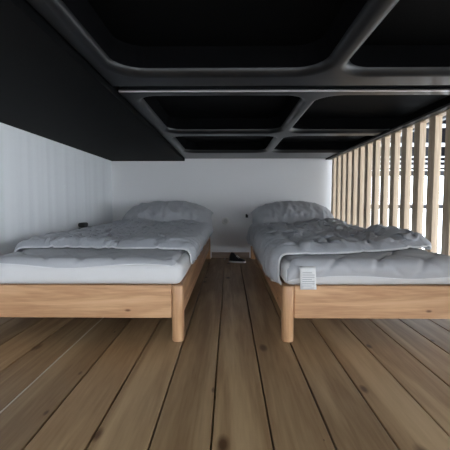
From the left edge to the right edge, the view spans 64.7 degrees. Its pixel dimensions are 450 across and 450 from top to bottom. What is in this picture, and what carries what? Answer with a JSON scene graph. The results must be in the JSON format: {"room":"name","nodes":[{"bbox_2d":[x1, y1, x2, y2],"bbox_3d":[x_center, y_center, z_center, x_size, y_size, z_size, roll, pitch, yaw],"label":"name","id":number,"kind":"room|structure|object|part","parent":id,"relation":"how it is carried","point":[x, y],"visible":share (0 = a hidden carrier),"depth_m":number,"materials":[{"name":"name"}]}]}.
{"room":"dormitory","nodes":[
{"label":"dormitory","id":0,"kind":"room"},
{"bbox_2d":[0,122,112,255],"bbox_3d":[-1.210,-0.347,-0.064,0.120,2.000,7.090,0,4,1],"label":"wall","id":1,"kind":"structure","parent":0,"point":[47,186],"depth_m":2.21,"materials":[{"name":"white paint"}]},
{"bbox_2d":[78,222,87,228],"bbox_3d":[-1.083,0.019,2.775,0.070,0.080,0.160,0,4,1],"label":"box","id":2,"kind":"object","parent":1,"relation":"attached to","point":[83,224],"visible":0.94,"depth_m":2.70,"materials":[{"name":"black plastic"}]},
{"bbox_2d":[112,158,331,257],"bbox_3d":[-0.074,-0.189,3.546,2.309,1.220,0.120,0,4,1],"label":"wall","id":3,"kind":"structure","parent":0,"point":[232,189],"depth_m":3.47,"materials":[{"name":"white paint"}]},
{"bbox_2d":[222,217,228,223],"bbox_3d":[0.004,-0.040,3.488,0.068,0.068,0.014,0,4,1],"label":"wall socket","id":4,"kind":"object","parent":3,"relation":"attached to","point":[225,220],"visible":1,"depth_m":3.49,"materials":[{"name":"white plastic"}]},
{"bbox_2d":[212,252,248,257],"bbox_3d":[0.054,0.297,3.509,0.370,0.055,0.014,0,4,1],"label":"baseboard","id":5,"kind":"structure","parent":3,"relation":"attached to","point":[214,254],"depth_m":3.50,"materials":[{"name":"brown wood"}]},
{"bbox_2d":[325,103,449,159],"bbox_3d":[0.970,-0.510,1.464,0.036,0.012,3.970,0,4,1],"label":"trim","id":6,"kind":"structure","parent":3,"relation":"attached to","point":[447,106],"depth_m":1.97,"materials":[{"name":"grey"}]},
{"bbox_2d":[0,258,449,449],"bbox_3d":[0.061,0.510,1.405,2.489,0.100,4.340,0,4,1],"label":"floor","id":7,"kind":"structure","parent":0,"point":[232,382],"depth_m":1.11,"materials":[{"name":"brown wood"}]},
{"bbox_2d":[0,237,209,341],"bbox_3d":[-0.568,0.282,2.431,0.830,0.222,2.078,0,4,1],"label":"frame","id":8,"kind":"object","parent":7,"relation":"on","point":[16,300],"visible":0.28,"depth_m":1.40,"materials":[{"name":"brown wood"}]},
{"bbox_3d":[-0.579,0.302,1.415,0.737,0.130,0.024,0,4,1],"label":"foot rail","id":9,"kind":"part","parent":8,"relation":"part of","materials":[{"name":"brown wood"}]},
{"bbox_2d":[0,251,190,283],"bbox_3d":[-0.568,0.125,2.424,0.826,0.090,2.070,0,4,1],"label":"mattress","id":10,"kind":"object","parent":8,"relation":"on","point":[9,274],"visible":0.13,"depth_m":1.39,"materials":[{"name":"white fabric"}]},
{"bbox_2d":[0,247,185,269],"bbox_3d":[-0.568,0.088,2.405,0.804,0.046,2.038,0,4,1],"label":"topper","id":11,"kind":"object","parent":10,"relation":"on","point":[66,257],"visible":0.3,"depth_m":1.43,"materials":[{"name":"grey fabric"}]},
{"bbox_2d":[14,216,212,263],"bbox_3d":[-0.569,0.084,2.416,0.929,0.270,1.579,0,4,1],"label":"duvet","id":12,"kind":"object","parent":11,"relation":"on","point":[190,236],"visible":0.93,"depth_m":1.83,"materials":[{"name":"grey fabric"}]},
{"bbox_2d":[122,201,213,230],"bbox_3d":[-0.519,-0.085,3.214,0.851,0.270,0.489,0,4,1],"label":"pillow","id":13,"kind":"object","parent":11,"relation":"on","point":[161,211],"visible":0.65,"depth_m":3.06,"materials":[{"name":"grey fabric"}]},
{"bbox_3d":[-0.187,0.349,1.413,0.046,0.222,0.046,0,4,1],"label":"leg","id":14,"kind":"part","parent":8,"relation":"part of","materials":[{"name":"brown wood"}]},
{"bbox_3d":[-0.172,0.237,2.423,0.024,0.130,1.985,0,4,1],"label":"rail","id":15,"kind":"part","parent":8,"relation":"part of","materials":[{"name":"brown wood"}]},
{"bbox_2d":[229,252,245,262],"bbox_3d":[0.115,0.295,3.245,0.154,0.092,0.062,1,4,21],"label":"shoe","id":16,"kind":"object","parent":7,"relation":"on","point":[233,258],"visible":1,"depth_m":3.23,"materials":[{"name":"black fabric"}]},
{"bbox_2d":[251,246,449,341],"bbox_3d":[0.615,0.283,2.417,0.755,0.222,2.078,0,4,1],"label":"frame","id":17,"kind":"object","parent":7,"relation":"on","point":[393,301],"visible":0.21,"depth_m":1.39,"materials":[{"name":"brown wood"}]},
{"bbox_3d":[0.272,0.218,3.435,0.046,0.222,0.046,0,4,1],"label":"leg","id":18,"kind":"part","parent":17,"relation":"part of","materials":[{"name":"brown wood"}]},
{"bbox_3d":[0.256,0.237,2.419,0.024,0.130,1.985,0,4,1],"label":"rail","id":19,"kind":"part","parent":17,"relation":"part of","materials":[{"name":"brown wood"}]},
{"bbox_3d":[0.249,0.349,1.408,0.046,0.222,0.046,0,4,1],"label":"leg","id":20,"kind":"part","parent":17,"relation":"part of","materials":[{"name":"brown wood"}]},
{"bbox_2d":[280,257,449,289],"bbox_3d":[0.614,0.131,2.397,0.750,0.098,2.096,0,4,1],"label":"mattress","id":21,"kind":"object","parent":17,"relation":"on","point":[308,280],"visible":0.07,"depth_m":1.38,"materials":[{"name":"white fabric"}]},
{"bbox_2d":[283,248,449,281],"bbox_3d":[0.615,0.113,2.386,0.729,0.092,2.051,0,4,1],"label":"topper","id":22,"kind":"object","parent":21,"relation":"on","point":[410,263],"visible":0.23,"depth_m":1.38,"materials":[{"name":"grey fabric"}]},
{"bbox_2d":[250,201,333,223],"bbox_3d":[0.612,-0.085,3.201,0.774,0.270,0.466,0,4,4],"label":"pillow","id":23,"kind":"object","parent":22,"relation":"on","point":[283,211],"visible":0.67,"depth_m":3.04,"materials":[{"name":"grey fabric"}]},
{"bbox_2d":[246,217,431,284],"bbox_3d":[0.586,0.098,2.323,0.827,0.255,1.743,0,4,1],"label":"duvet","id":24,"kind":"object","parent":22,"relation":"on","point":[270,242],"visible":0.98,"depth_m":1.72,"materials":[{"name":"grey fabric"}]},
{"bbox_3d":[0.603,0.303,1.402,0.662,0.130,0.024,0,4,1],"label":"foot rail","id":25,"kind":"part","parent":17,"relation":"part of","materials":[{"name":"brown wood"}]},
{"bbox_2d":[88,0,449,141],"bbox_3d":[-0.058,-0.635,1.458,2.389,0.060,3.990,0,4,1],"label":"ceiling","id":26,"kind":"structure","parent":0,"point":[133,22],"depth_m":1.08,"materials":[{"name":"black"}]},
{"bbox_2d":[0,0,184,160],"bbox_3d":[-0.773,-0.550,1.472,0.717,0.109,3.990,0,4,1],"label":"soffit panel","id":27,"kind":"object","parent":26,"relation":"attached to","point":[49,90],"visible":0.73,"depth_m":1.37,"materials":[{"name":"black paint"}]},
{"bbox_2d":[26,0,449,85],"bbox_3d":[0.347,-0.492,0.386,1.535,0.090,1.802,0,4,1],"label":"frame","id":28,"kind":"object","parent":26,"relation":"attached to","point":[325,61],"visible":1,"depth_m":1.17,"materials":[{"name":"black plastic"}]},
{"bbox_2d":[118,85,449,158],"bbox_3d":[0.370,-0.623,2.397,1.535,0.090,2.098,0,4,1],"label":"frame","id":29,"kind":"object","parent":26,"relation":"attached to","point":[289,123],"depth_m":2.16,"materials":[{"name":"black plastic"}]},
{"bbox_3d":[0.358,-0.514,1.359,1.535,0.008,0.012,0,4,1],"label":"joint strip","id":30,"kind":"part","parent":29,"relation":"part of","materials":[{"name":"grey metal"}]},
{"bbox_2d":[330,109,449,255],"bbox_3d":[1.012,-0.087,1.579,0.044,0.870,3.785,0,4,1],"label":"screen","id":31,"kind":"object","parent":29,"relation":"hanging from","point":[355,171],"visible":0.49,"depth_m":2.09,"materials":[{"name":"brown wood"}]},
{"bbox_3d":[1.012,-0.514,1.551,0.044,0.016,3.785,0,4,1],"label":"rail","id":32,"kind":"part","parent":31,"relation":"part of","materials":[{"name":"brown wood"}]},
{"bbox_3d":[6.577,-2.220,1.786,10.890,0.100,14.000,0,4,1],"label":"ceiling","id":33,"kind":"structure","parent":0,"visible":0},
{"bbox_2d":[400,136,401,169],"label":"ceiling vent","id":34,"kind":"object","parent":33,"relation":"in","point":[401,136],"depth_m":6.69,"materials":[{"name":"grey metal"}]},
{"bbox_2d":[411,132,413,169],"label":"ceiling vent","id":35,"kind":"object","parent":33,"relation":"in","point":[413,132],"depth_m":6.69,"materials":[{"name":"grey metal"}]},
{"bbox_2d":[425,126,428,169],"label":"ceiling vent","id":36,"kind":"object","parent":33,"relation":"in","point":[427,128],"depth_m":6.68,"materials":[{"name":"grey metal"}]},
{"bbox_2d":[440,120,445,169],"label":"ceiling vent","id":37,"kind":"object","parent":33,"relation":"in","point":[442,144],"depth_m":6.62,"materials":[{"name":"grey metal"}]},
{"bbox_3d":[4.121,-1.764,6.584,0.050,1.450,0.160,0,4,1],"label":"post","id":38,"kind":"part","parent":37,"relation":"part of","materials":[{"name":"grey metal"}]},
{"bbox_3d":[3.880,0.046,7.049,5.600,5.099,0.150,0,4,1],"label":"wall","id":39,"kind":"structure","parent":0,"visible":0},
{"bbox_2d":[379,171,443,208],"bbox_3d":[3.880,-0.675,6.957,5.600,3.550,0.100,0,4,1],"label":"window","id":40,"kind":"structure","parent":39,"relation":"in","point":[441,172],"depth_m":6.91,"materials":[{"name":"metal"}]}
]}

